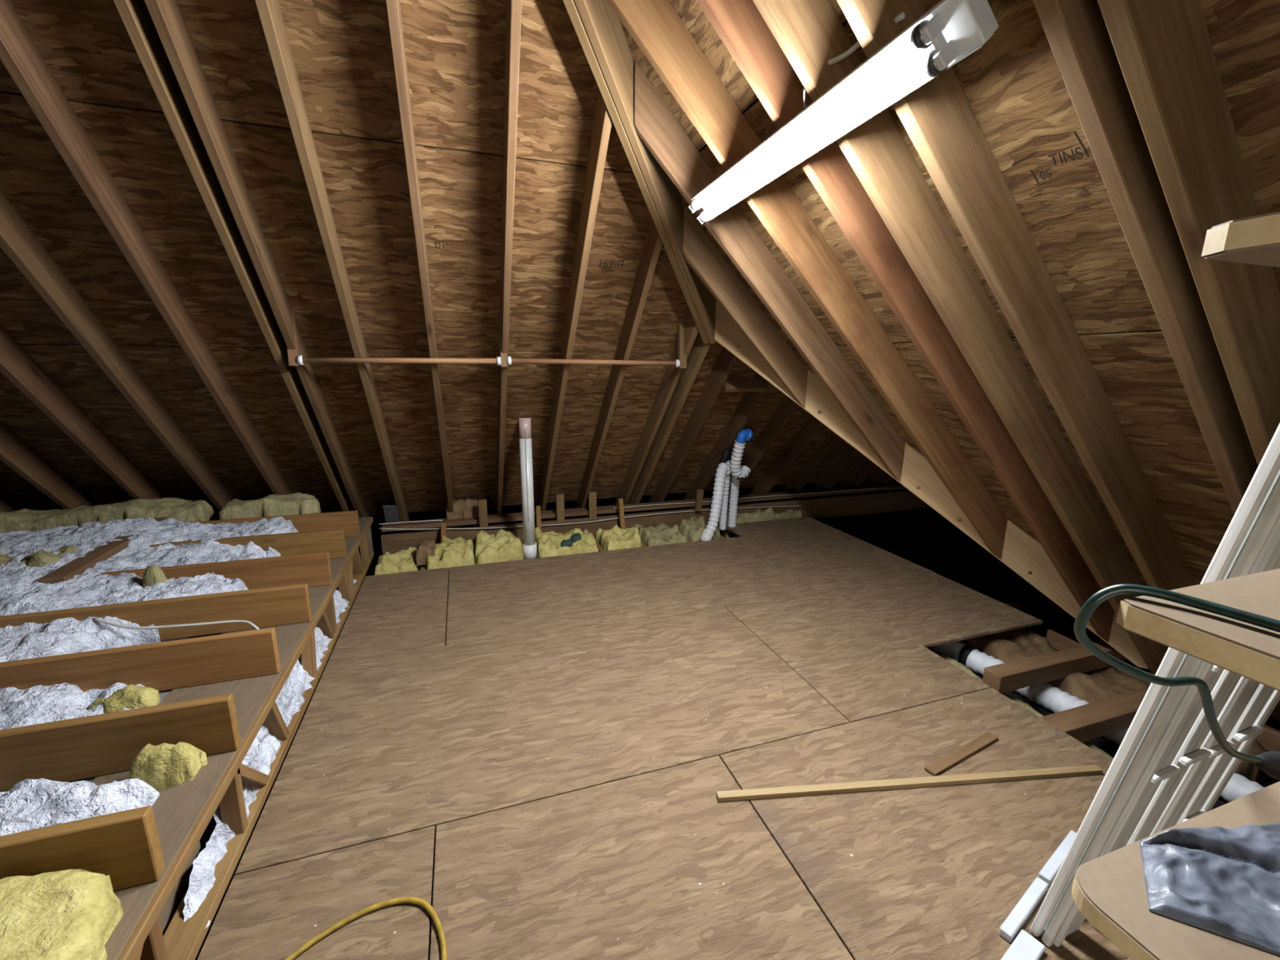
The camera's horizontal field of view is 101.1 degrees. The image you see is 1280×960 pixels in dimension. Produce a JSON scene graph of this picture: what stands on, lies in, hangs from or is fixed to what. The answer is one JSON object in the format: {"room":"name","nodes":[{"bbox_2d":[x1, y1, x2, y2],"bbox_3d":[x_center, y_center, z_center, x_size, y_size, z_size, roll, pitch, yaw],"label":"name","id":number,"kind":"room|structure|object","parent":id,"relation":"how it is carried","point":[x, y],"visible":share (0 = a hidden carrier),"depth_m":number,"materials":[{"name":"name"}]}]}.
{"room":"attic","nodes":[
{"label":"attic","id":0,"kind":"room"},
{"bbox_2d":[67,516,370,959],"bbox_3d":[-3.401,1.161,1.008,4.440,0.292,5.950,-4,13,-18],"label":"floor","id":1,"kind":"structure","parent":0,"point":[176,810],"depth_m":1.58,"materials":[{"name":"brown wood"}]},
{"bbox_2d":[0,545,79,567],"bbox_3d":[-3.237,0.496,2.726,0.504,0.296,0.240,-4,13,-18],"label":"scrap","id":2,"kind":"object","parent":1,"relation":"on","point":[39,558],"visible":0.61,"depth_m":2.68,"materials":[{"name":"yellow fabric"}]},
{"bbox_2d":[0,868,123,959],"bbox_3d":[-2.148,1.078,0.388,2.440,0.190,1.040,-4,13,-18],"label":"insulation batt","id":3,"kind":"object","parent":1,"relation":"on","point":[67,914],"visible":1,"depth_m":1.10,"materials":[{"name":"yellow fabric"}]},
{"bbox_2d":[0,805,165,890],"bbox_3d":[-2.989,0.992,0.674,3.834,0.185,0.038,-4,13,-18],"label":"joist","id":4,"kind":"object","parent":1,"relation":"on","point":[125,846],"visible":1,"depth_m":1.22,"materials":[{"name":"brown wood"}]},
{"bbox_2d":[0,497,217,533],"bbox_3d":[-3.534,0.259,3.447,1.180,0.227,0.240,-4,13,-18],"label":"insulation batt","id":5,"kind":"object","parent":1,"relation":"on","point":[180,509],"visible":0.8,"depth_m":3.39,"materials":[{"name":"yellow fabric"}]},
{"bbox_2d":[0,693,241,792],"bbox_3d":[-3.130,0.897,1.102,3.844,0.185,0.038,-4,13,-18],"label":"joist","id":6,"kind":"object","parent":1,"relation":"on","point":[66,750],"visible":1,"depth_m":1.58,"materials":[{"name":"brown wood"}]},
{"bbox_2d":[88,684,160,713],"bbox_3d":[-1.857,0.792,1.885,0.180,0.103,0.084,-4,13,-18],"label":"scrap","id":7,"kind":"object","parent":1,"relation":"on","point":[131,696],"visible":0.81,"depth_m":1.87,"materials":[{"name":"yellow fabric"}]},
{"bbox_2d":[0,627,280,692],"bbox_3d":[-3.282,0.803,1.526,3.832,0.185,0.038,-4,13,-18],"label":"joist","id":8,"kind":"object","parent":1,"relation":"on","point":[201,660],"visible":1,"depth_m":1.99,"materials":[{"name":"brown wood"}]},
{"bbox_2d":[0,515,298,835],"bbox_3d":[-3.393,0.666,1.944,3.500,0.299,2.702,-4,13,-18],"label":"insulation","id":9,"kind":"object","parent":1,"relation":"on","point":[30,804],"visible":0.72,"depth_m":2.34},
{"bbox_2d":[142,564,166,588],"bbox_3d":[-2.413,0.543,2.624,0.096,0.262,0.108,-4,13,-18],"label":"scrap","id":10,"kind":"object","parent":1,"relation":"on","point":[153,574],"visible":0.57,"depth_m":2.58,"materials":[{"name":"yellow fabric"}]},
{"bbox_2d":[0,583,311,640],"bbox_3d":[-3.422,0.709,1.948,3.842,0.185,0.038,-4,13,-18],"label":"joist","id":11,"kind":"object","parent":1,"relation":"on","point":[264,607],"visible":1,"depth_m":2.40,"materials":[{"name":"brown wood"}]},
{"bbox_2d":[129,742,207,790],"bbox_3d":[-1.417,0.848,1.578,0.156,0.133,0.084,-4,13,-18],"label":"scrap","id":12,"kind":"object","parent":1,"relation":"on","point":[164,765],"visible":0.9,"depth_m":1.55,"materials":[{"name":"yellow fabric"}]},
{"bbox_2d":[93,617,259,630],"bbox_3d":[-1.998,0.648,2.331,0.697,0.141,0.098,-1,12,-6],"label":"cable","id":13,"kind":"object","parent":1,"relation":"on","point":[109,623],"visible":0.89,"depth_m":2.30,"materials":[{"name":"white plastic"}]},
{"bbox_2d":[101,551,332,589],"bbox_3d":[-3.570,0.615,2.373,3.838,0.185,0.038,-4,13,-18],"label":"joist","id":14,"kind":"object","parent":1,"relation":"on","point":[313,570],"visible":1,"depth_m":2.86,"materials":[{"name":"brown wood"}]},
{"bbox_2d":[148,528,346,559],"bbox_3d":[-3.717,0.521,2.794,3.832,0.185,0.038,-4,13,-18],"label":"joist","id":15,"kind":"object","parent":1,"relation":"on","point":[331,541],"visible":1,"depth_m":3.29,"materials":[{"name":"brown wood"}]},
{"bbox_2d":[36,516,169,583],"bbox_3d":[-3.006,0.346,3.086,0.100,0.036,1.321,-4,13,-20],"label":"board","id":16,"kind":"object","parent":15,"relation":"on","point":[78,566],"visible":0.44,"depth_m":2.70,"materials":[{"name":"brown wood"}]},
{"bbox_2d":[191,510,360,537],"bbox_3d":[-3.856,0.428,3.212,3.841,0.185,0.038,-4,13,-18],"label":"joist","id":17,"kind":"object","parent":1,"relation":"on","point":[348,521],"visible":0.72,"depth_m":3.71,"materials":[{"name":"brown wood"}]},
{"bbox_2d":[218,492,320,519],"bbox_3d":[-2.601,0.209,3.745,0.580,0.212,0.240,-4,13,-18],"label":"insulation batt","id":18,"kind":"object","parent":17,"relation":"on","point":[298,503],"visible":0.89,"depth_m":3.65,"materials":[{"name":"yellow fabric"}]},
{"bbox_2d":[0,0,899,521],"bbox_3d":[-0.146,-0.968,3.461,12.392,3.275,3.386,-4,13,-18],"label":"ceiling","id":19,"kind":"structure","parent":0,"point":[154,266],"depth_m":2.69,"materials":[{"name":"brown wood"}]},
{"bbox_2d":[286,309,299,366],"bbox_3d":[-1.906,-0.776,2.879,0.045,0.302,0.060,-4,13,-18],"label":"hanger","id":20,"kind":"object","parent":19,"relation":"hanging from","point":[292,354],"visible":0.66,"depth_m":2.88,"materials":[{"name":"brown wood"}]},
{"bbox_2d":[297,355,501,365],"bbox_3d":[-1.368,-0.695,3.066,1.080,0.058,0.051,-4,13,-18],"label":"clothes rod","id":21,"kind":"object","parent":20,"relation":"hanging from","point":[301,360],"visible":1,"depth_m":3.04,"materials":[{"name":"brown wood"}]},
{"bbox_2d":[297,355,304,364],"bbox_3d":[-1.869,-0.660,2.901,0.022,0.052,0.051,-4,13,-18],"label":"socket","id":22,"kind":"object","parent":21,"relation":"attached to","point":[300,359],"depth_m":2.89,"materials":[{"name":"white plastic"}]},
{"bbox_2d":[496,356,501,365],"bbox_3d":[-0.866,-0.730,3.230,0.022,0.052,0.051,-4,13,-18],"label":"socket","id":23,"kind":"object","parent":21,"relation":"attached to","point":[498,358],"depth_m":3.21,"materials":[{"name":"white plastic"}]},
{"bbox_2d":[382,505,400,523],"bbox_3d":[-2.094,0.293,4.462,0.130,0.218,0.219,-5,13,-23],"label":"plastic baffle","id":24,"kind":"object","parent":19,"relation":"attached to","point":[391,513],"visible":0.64,"depth_m":4.45,"materials":[{"name":"grey plastic"}]},
{"bbox_2d":[435,241,444,248],"bbox_3d":[-1.041,-1.219,2.733,0.043,0.034,0.001,-4,58,-18],"label":"print","id":25,"kind":"object","parent":19,"relation":"attached to","point":[437,244],"depth_m":2.73,"materials":[{"name":"black paint"}]},
{"bbox_2d":[498,335,507,367],"bbox_3d":[-0.841,-0.790,3.241,0.038,0.194,0.059,-4,13,-18],"label":"hanger","id":26,"kind":"object","parent":19,"relation":"hanging from","point":[503,356],"visible":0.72,"depth_m":3.23,"materials":[{"name":"brown wood"}]},
{"bbox_2d":[555,254,566,264],"bbox_3d":[-0.444,-1.238,2.961,0.057,0.065,0.001,-4,58,-18],"label":"print","id":27,"kind":"object","parent":19,"relation":"attached to","point":[557,255],"depth_m":2.96},
{"bbox_2d":[599,259,623,271],"bbox_3d":[-0.167,-1.249,3.064,0.138,0.001,0.069,-4,-31,-18],"label":"print","id":28,"kind":"object","parent":19,"relation":"attached to","point":[604,264],"depth_m":3.06},
{"bbox_2d":[562,0,715,343],"bbox_3d":[-0.079,-1.524,2.242,0.080,1.736,2.456,7,14,26],"label":"rafter","id":29,"kind":"object","parent":19,"relation":"attached to","point":[600,33],"visible":0.81,"depth_m":2.30,"materials":[{"name":"brown wood"}]},
{"bbox_2d":[677,320,686,368],"bbox_3d":[0.288,-0.930,3.598,0.055,0.332,0.060,-4,13,-18],"label":"hanger","id":30,"kind":"object","parent":19,"relation":"hanging from","point":[682,358],"visible":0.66,"depth_m":3.58,"materials":[{"name":"brown wood"}]},
{"bbox_2d":[506,356,679,367],"bbox_3d":[-0.277,-0.766,3.424,1.141,0.058,0.051,-4,13,-18],"label":"clothes rod","id":31,"kind":"object","parent":30,"relation":"hanging from","point":[676,363],"visible":1,"depth_m":3.40,"materials":[{"name":"brown wood"}]},
{"bbox_2d":[506,356,511,364],"bbox_3d":[-0.807,-0.735,3.249,0.022,0.052,0.051,-4,13,-18],"label":"socket","id":32,"kind":"object","parent":31,"relation":"attached to","point":[508,358],"depth_m":3.23,"materials":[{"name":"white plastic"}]},
{"bbox_2d":[674,359,679,367],"bbox_3d":[0.254,-0.797,3.599,0.022,0.052,0.051,-4,13,-18],"label":"socket","id":33,"kind":"object","parent":31,"relation":"attached to","point":[677,362],"depth_m":3.58,"materials":[{"name":"white plastic"}]},
{"bbox_2d":[729,439,751,479],"bbox_3d":[0.887,-0.181,4.685,0.152,0.389,0.329,6,14,24],"label":"hose","id":34,"kind":"object","parent":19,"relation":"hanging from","point":[737,471],"visible":0.96,"depth_m":4.62,"materials":[{"name":"white plastic"}]},
{"bbox_2d":[719,448,751,479],"bbox_3d":[0.857,-0.140,4.716,0.298,0.279,0.105,2,12,7],"label":"strap","id":35,"kind":"object","parent":34,"relation":"attached to","point":[726,451],"visible":0.94,"depth_m":4.71,"materials":[{"name":"plastic"}]},
{"bbox_2d":[736,428,753,443],"bbox_3d":[0.892,-0.383,4.529,0.141,0.117,0.108,-4,13,-18],"label":"fitting","id":36,"kind":"object","parent":34,"relation":"on","point":[744,435],"visible":1,"depth_m":4.49,"materials":[{"name":"plastic"}]},
{"bbox_2d":[196,507,1279,959],"bbox_3d":[2.567,1.132,2.753,7.950,0.300,7.400,-4,13,-18],"label":"floor","id":37,"kind":"structure","parent":0,"point":[437,708],"depth_m":2.04,"materials":[{"name":"wood"}]},
{"bbox_2d":[117,516,373,959],"bbox_3d":[-1.526,0.899,2.279,0.090,0.290,4.420,-4,13,-18],"label":"truss","id":38,"kind":"object","parent":37,"relation":"on","point":[181,940],"visible":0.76,"depth_m":1.68,"materials":[{"name":"brown wood"}]},
{"bbox_2d":[182,579,356,928],"bbox_3d":[-1.574,0.882,2.432,0.094,0.217,2.640,-4,13,-18],"label":"insulation","id":39,"kind":"object","parent":38,"relation":"on","point":[262,753],"visible":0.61,"depth_m":1.92},
{"bbox_2d":[284,897,447,959],"bbox_3d":[-0.748,1.246,1.364,0.552,0.016,0.324,0,12,-4],"label":"cord","id":40,"kind":"object","parent":37,"relation":"on","point":[423,903],"visible":1,"depth_m":1.46,"materials":[{"name":"yellow plastic"}]},
{"bbox_2d":[374,546,421,575],"bbox_3d":[-1.877,0.692,4.113,0.299,0.324,0.403,-4,13,-18],"label":"insulation batt","id":41,"kind":"object","parent":37,"relation":"on","point":[404,560],"visible":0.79,"depth_m":3.97,"materials":[{"name":"yellow fabric"}]},
{"bbox_2d":[426,535,475,586],"bbox_3d":[-1.522,0.655,4.248,0.377,0.343,0.442,-4,13,-18],"label":"insulation batt","id":42,"kind":"object","parent":37,"relation":"on","point":[457,552],"visible":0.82,"depth_m":4.08,"materials":[{"name":"yellow fabric"}]},
{"bbox_2d":[415,539,436,565],"bbox_3d":[-1.665,0.555,4.113,0.144,0.154,0.204,-4,13,-18],"label":"paper scrap","id":43,"kind":"object","parent":42,"relation":"on","point":[426,548],"visible":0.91,"depth_m":4.03,"materials":[{"name":"brown paper"}]},
{"bbox_2d":[440,523,446,539],"bbox_3d":[-1.637,0.507,4.391,0.043,0.275,0.201,-2,13,-13],"label":"block","id":44,"kind":"object","parent":42,"relation":"on","point":[443,526],"visible":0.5,"depth_m":4.40,"materials":[{"name":"brown wood"}]},
{"bbox_2d":[473,528,524,564],"bbox_3d":[-1.184,0.612,4.383,0.377,0.377,0.494,-4,13,-18],"label":"insulation batt","id":45,"kind":"object","parent":37,"relation":"on","point":[504,546],"visible":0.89,"depth_m":4.20,"materials":[{"name":"yellow fabric"}]},
{"bbox_2d":[518,417,537,559],"bbox_3d":[-0.891,0.081,4.174,0.112,1.148,0.112,-4,13,-18],"label":"vent pipe","id":46,"kind":"object","parent":37,"relation":"on","point":[529,545],"visible":0.86,"depth_m":4.13,"materials":[{"name":"white plastic"}]},
{"bbox_2d":[534,527,599,558],"bbox_3d":[-0.643,0.589,4.535,0.520,0.366,0.442,-4,13,-18],"label":"insulation batt","id":47,"kind":"object","parent":37,"relation":"on","point":[548,543],"visible":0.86,"depth_m":4.40,"materials":[{"name":"yellow fabric"}]},
{"bbox_2d":[535,505,542,531],"bbox_3d":[-0.888,0.415,4.628,0.043,0.360,0.205,-2,13,-13],"label":"block","id":48,"kind":"object","parent":47,"relation":"on","point":[538,514],"visible":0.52,"depth_m":4.62,"materials":[{"name":"brown wood"}]},
{"bbox_2d":[560,538,573,546],"bbox_3d":[-0.602,0.511,4.331,0.104,0.045,0.064,-4,13,-18],"label":"scrap","id":49,"kind":"object","parent":47,"relation":"on","point":[569,542],"visible":1,"depth_m":4.31,"materials":[{"name":"teal plastic"}]},
{"bbox_2d":[570,533,581,542],"bbox_3d":[-0.539,0.480,4.428,0.088,0.066,0.056,-4,13,-18],"label":"scrap","id":50,"kind":"object","parent":47,"relation":"on","point":[575,537],"visible":0.94,"depth_m":4.40,"materials":[{"name":"teal fabric"}]},
{"bbox_2d":[595,524,641,551],"bbox_3d":[-0.189,0.562,4.685,0.338,0.360,0.442,-4,13,-18],"label":"insulation batt","id":51,"kind":"object","parent":37,"relation":"on","point":[615,538],"visible":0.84,"depth_m":4.56,"materials":[{"name":"yellow fabric"}]},
{"bbox_2d":[617,498,625,529],"bbox_3d":[-0.167,0.365,4.864,0.043,0.369,0.206,-2,13,-13],"label":"block","id":52,"kind":"object","parent":51,"relation":"on","point":[620,504],"visible":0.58,"depth_m":4.85,"materials":[{"name":"brown wood"}]},
{"bbox_2d":[380,490,931,555],"bbox_3d":[1.506,0.337,5.583,7.700,0.225,0.040,-4,13,-18],"label":"beam","id":53,"kind":"structure","parent":37,"relation":"on","point":[874,503],"depth_m":5.21,"materials":[{"name":"brown wood"}]},
{"bbox_2d":[478,498,488,529],"bbox_3d":[-1.364,0.298,4.579,0.070,0.262,0.040,-4,13,-18],"label":"block","id":54,"kind":"object","parent":53,"relation":"on","point":[482,508],"visible":0.84,"depth_m":4.56,"materials":[{"name":"brown wood"}]},
{"bbox_2d":[555,493,564,523],"bbox_3d":[-0.725,0.257,4.789,0.070,0.263,0.040,-4,13,-18],"label":"block","id":55,"kind":"object","parent":53,"relation":"on","point":[560,512],"visible":1,"depth_m":4.77,"materials":[{"name":"brown wood"}]},
{"bbox_2d":[379,505,804,529],"bbox_3d":[-0.187,0.337,4.957,4.101,0.138,0.021,-4,13,-18],"label":"cable","id":56,"kind":"object","parent":53,"relation":"attached to","point":[791,505],"visible":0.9,"depth_m":4.84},
{"bbox_2d":[588,491,596,519],"bbox_3d":[-0.441,0.240,4.883,0.070,0.262,0.040,-4,13,-18],"label":"block","id":57,"kind":"object","parent":53,"relation":"on","point":[592,495],"visible":1,"depth_m":4.87,"materials":[{"name":"brown wood"}]},
{"bbox_2d":[381,483,906,532],"bbox_3d":[1.472,0.171,5.654,7.700,0.038,0.140,-4,13,-18],"label":"beam","id":58,"kind":"structure","parent":53,"relation":"on","point":[493,518],"depth_m":5.09,"materials":[{"name":"brown wood"}]},
{"bbox_2d":[378,520,442,524],"bbox_3d":[-1.946,0.360,4.477,0.502,0.025,0.032,-4,13,-18],"label":"cable","id":59,"kind":"object","parent":58,"relation":"on","point":[426,520],"visible":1,"depth_m":4.46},
{"bbox_2d":[445,498,479,519],"bbox_3d":[-1.588,0.264,4.728,0.280,0.221,0.154,-4,13,-18],"label":"paper scrap","id":60,"kind":"object","parent":58,"relation":"on","point":[467,508],"visible":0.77,"depth_m":4.67,"materials":[{"name":"brown paper"}]},
{"bbox_2d":[613,486,892,508],"bbox_3d":[1.310,0.173,5.506,3.300,0.026,0.022,-4,13,-18],"label":"cable","id":61,"kind":"object","parent":58,"relation":"on","point":[888,486],"visible":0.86,"depth_m":5.50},
{"bbox_2d":[694,488,703,511],"bbox_3d":[0.582,0.200,5.176,0.089,0.222,0.069,-4,13,-18],"label":"block","id":62,"kind":"object","parent":53,"relation":"on","point":[699,499],"visible":1,"depth_m":5.16,"materials":[{"name":"brown wood"}]},
{"bbox_2d":[633,523,687,546],"bbox_3d":[0.178,0.558,4.838,0.390,0.309,0.494,-4,13,-18],"label":"insulation batt","id":63,"kind":"object","parent":37,"relation":"on","point":[662,534],"visible":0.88,"depth_m":4.71,"materials":[{"name":"yellow fabric"}]},
{"bbox_2d":[314,553,1025,939],"bbox_3d":[-0.028,0.943,2.803,2.979,0.003,2.892,-4,13,-18],"label":"fluff specks","id":64,"kind":"object","parent":37,"relation":"on","point":[851,855],"visible":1,"depth_m":1.68,"materials":[{"name":"white plastic"}]},
{"bbox_2d":[676,515,720,542],"bbox_3d":[0.536,0.523,4.976,0.299,0.325,0.455,-4,13,-18],"label":"insulation batt","id":65,"kind":"object","parent":37,"relation":"on","point":[692,529],"visible":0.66,"depth_m":4.89,"materials":[{"name":"yellow fabric"}]},
{"bbox_2d":[699,462,731,541],"bbox_3d":[0.685,0.208,4.723,0.351,0.720,0.127,-11,17,-41],"label":"hose","id":66,"kind":"object","parent":37,"relation":"on","point":[723,469],"visible":1,"depth_m":4.67,"materials":[{"name":"white plastic"}]},
{"bbox_2d":[718,460,730,530],"bbox_3d":[0.793,0.147,4.886,0.083,0.687,0.195,0,12,-4],"label":"hose","id":67,"kind":"object","parent":37,"relation":"on","point":[722,520],"visible":0.61,"depth_m":4.92,"materials":[{"name":"white plastic"}]},
{"bbox_2d":[727,474,740,527],"bbox_3d":[0.896,0.154,4.990,0.094,0.636,0.203,0,12,-3],"label":"hose","id":68,"kind":"object","parent":37,"relation":"on","point":[735,486],"visible":0.75,"depth_m":5.00,"materials":[{"name":"white plastic"}]},
{"bbox_2d":[720,507,802,537],"bbox_3d":[1.267,0.434,5.405,0.884,0.326,0.143,-4,13,-18],"label":"insulation batt","id":69,"kind":"object","parent":37,"relation":"on","point":[769,513],"visible":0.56,"depth_m":5.32,"materials":[{"name":"yellow fabric"}]},
{"bbox_2d":[716,764,1102,801],"bbox_3d":[1.026,1.128,1.963,1.504,0.018,0.032,-1,12,-5],"label":"wood strip","id":70,"kind":"object","parent":37,"relation":"on","point":[984,777],"visible":1,"depth_m":1.95,"materials":[{"name":"brown wood"}]},
{"bbox_2d":[924,731,998,776],"bbox_3d":[1.300,1.098,2.119,0.432,0.012,0.042,-6,14,-28],"label":"wood strip","id":71,"kind":"object","parent":37,"relation":"on","point":[961,753],"visible":0.92,"depth_m":2.10,"materials":[{"name":"brown wood"}]},
{"bbox_2d":[1000,929,1045,959],"bbox_3d":[0.928,1.264,1.333,0.333,0.020,0.055,-8,15,-34],"label":"trim piece","id":72,"kind":"structure","parent":37,"relation":"on","point":[1024,946],"depth_m":1.39,"materials":[{"name":"white wood"}]},
{"bbox_2d":[933,649,1113,761],"bbox_3d":[1.959,1.248,2.365,0.280,0.121,1.780,-4,13,-18],"label":"insulation","id":73,"kind":"object","parent":37,"relation":"on","point":[960,665],"visible":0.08,"depth_m":2.69},
{"bbox_2d":[999,876,1048,942],"bbox_3d":[1.101,1.225,1.507,0.261,0.026,0.030,-8,15,-34],"label":"trim piece","id":74,"kind":"structure","parent":37,"relation":"on","point":[1011,926],"depth_m":1.49,"materials":[{"name":"white wood"}]},
{"bbox_2d":[1038,830,1076,885],"bbox_3d":[1.331,1.192,1.666,0.271,0.026,0.030,-8,15,-34],"label":"trim piece","id":75,"kind":"structure","parent":37,"relation":"on","point":[1048,873],"depth_m":1.64,"materials":[{"name":"white wood"}]},
{"bbox_2d":[1040,686,1149,742],"bbox_3d":[2.301,1.100,2.506,1.045,0.090,0.105,-4,13,-18],"label":"joist","id":76,"kind":"object","parent":37,"relation":"on","point":[1094,720],"visible":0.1,"depth_m":2.41,"materials":[{"name":"brown wood"}]},
{"bbox_2d":[933,640,1264,802],"bbox_3d":[2.271,1.196,2.573,0.156,0.140,1.817,-5,14,-25],"label":"flexible duct","id":77,"kind":"object","parent":37,"relation":"on","point":[1045,695],"visible":0.4,"depth_m":2.76,"materials":[{"name":"white plastic"}]},
{"bbox_2d":[966,626,1271,782],"bbox_3d":[2.436,1.109,2.811,0.440,0.208,1.200,-4,13,-18],"label":"insulation batt","id":78,"kind":"object","parent":37,"relation":"on","point":[1100,684],"visible":0.38,"depth_m":2.82,"materials":[{"name":"brown paper"}]},
{"bbox_2d":[1030,423,1279,937],"bbox_3d":[1.315,0.474,1.206,0.583,1.627,0.300,-4,13,-18],"label":"slatted panel","id":79,"kind":"object","parent":37,"relation":"on","point":[1268,471],"visible":0.34,"depth_m":1.14,"materials":[{"name":"white paint"}]},
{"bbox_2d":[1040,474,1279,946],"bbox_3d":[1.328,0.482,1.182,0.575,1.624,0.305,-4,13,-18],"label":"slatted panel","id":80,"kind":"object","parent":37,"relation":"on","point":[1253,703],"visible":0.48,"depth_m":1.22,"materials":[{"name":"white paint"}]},
{"bbox_2d":[1046,628,1279,751],"bbox_3d":[2.709,1.081,2.807,0.040,0.100,1.030,-4,13,-18],"label":"joist","id":81,"kind":"object","parent":37,"relation":"on","point":[1269,739],"visible":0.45,"depth_m":2.85,"materials":[{"name":"brown wood"}]},
{"bbox_2d":[982,640,1126,693],"bbox_3d":[2.233,0.986,2.811,0.970,0.100,0.090,-4,13,-18],"label":"joist","id":82,"kind":"object","parent":81,"relation":"on","point":[1014,675],"visible":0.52,"depth_m":2.73,"materials":[{"name":"brown wood"}]},
{"bbox_2d":[1071,211,1279,959],"bbox_3d":[1.355,0.593,0.495,1.392,1.700,0.912,-4,13,-18],"label":"shelf unit","id":83,"kind":"object","parent":37,"relation":"on","point":[1108,890],"visible":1,"depth_m":0.61,"materials":[{"name":"brown wood"}]},
{"bbox_2d":[1073,583,1279,780],"bbox_3d":[0.963,0.374,0.697,0.799,0.522,0.326,-4,13,-18],"label":"garden hose","id":84,"kind":"object","parent":83,"relation":"hanging from","point":[1268,762],"visible":1,"depth_m":0.69,"materials":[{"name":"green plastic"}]},
{"bbox_2d":[1139,822,1279,955],"bbox_3d":[0.920,0.523,0.630,0.581,0.028,0.258,-1,12,-5],"label":"plastic sheet","id":85,"kind":"object","parent":83,"relation":"on","point":[1224,882],"visible":1,"depth_m":0.68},
{"bbox_2d":[606,0,1279,719],"bbox_3d":[1.667,-0.271,0.882,3.625,3.502,5.877,-4,13,-18],"label":"ceiling","id":86,"kind":"structure","parent":0,"point":[1000,274],"depth_m":1.64,"materials":[{"name":"brown wood"}]},
{"bbox_2d":[803,88,806,109],"bbox_3d":[0.479,-1.101,1.533,0.010,0.055,0.047,7,14,29],"label":"hanger","id":87,"kind":"object","parent":86,"relation":"hanging from","point":[804,89],"visible":0.86,"depth_m":1.53,"materials":[{"name":"metal"}]},
{"bbox_2d":[688,0,998,224],"bbox_3d":[0.472,-1.067,1.687,0.136,0.159,1.339,-3,13,-17],"label":"strip light","id":88,"kind":"object","parent":86,"relation":"attached to","point":[950,31],"visible":1,"depth_m":1.32,"materials":[{"name":"white paint"}]},
{"bbox_2d":[688,198,697,213],"bbox_3d":[0.238,-1.193,2.292,0.034,0.054,0.018,44,-4,-20],"label":"socket","id":89,"kind":"object","parent":88,"relation":"attached to","point":[691,207],"depth_m":2.28,"materials":[{"name":"white plastic"}]},
{"bbox_2d":[697,209,705,224],"bbox_3d":[0.279,-1.154,2.313,0.034,0.054,0.018,44,-4,-20],"label":"socket","id":90,"kind":"object","parent":88,"relation":"attached to","point":[699,218],"depth_m":2.30,"materials":[{"name":"white plastic"}]},
{"bbox_2d":[920,13,945,44],"bbox_3d":[0.619,-0.954,1.111,0.034,0.054,0.018,44,-4,-20],"label":"socket","id":91,"kind":"object","parent":88,"relation":"attached to","point":[932,29],"depth_m":1.11,"materials":[{"name":"white plastic"}]},
{"bbox_2d":[933,40,958,71],"bbox_3d":[0.660,-0.914,1.132,0.034,0.054,0.018,44,-4,-20],"label":"socket","id":92,"kind":"object","parent":88,"relation":"attached to","point":[945,54],"depth_m":1.12,"materials":[{"name":"white plastic"}]},
{"bbox_2d":[827,11,906,65],"bbox_3d":[0.566,-1.168,1.412,0.026,0.048,0.337,-6,14,-26],"label":"cable","id":93,"kind":"object","parent":86,"relation":"attached to","point":[902,15],"visible":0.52,"depth_m":1.42,"materials":[{"name":"plastic"}]},
{"bbox_2d":[714,301,1148,669],"bbox_3d":[1.713,-0.088,3.048,2.805,1.983,0.045,7,14,26],"label":"plywood gussets","id":94,"kind":"object","parent":86,"relation":"attached to","point":[1021,553],"visible":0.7,"depth_m":3.06,"materials":[{"name":"brown wood"}]},
{"bbox_2d":[1040,168,1051,179],"bbox_3d":[1.079,-0.812,1.401,0.025,0.001,0.026,45,-4,-25],"label":"print","id":95,"kind":"object","parent":86,"relation":"attached to","point":[1045,174],"depth_m":1.40,"materials":[{"name":"black paint"}]},
{"bbox_2d":[1048,146,1083,165],"bbox_3d":[1.078,-0.819,1.334,0.032,0.001,0.075,44,-4,-26],"label":"print","id":96,"kind":"object","parent":86,"relation":"attached to","point":[1073,157],"depth_m":1.33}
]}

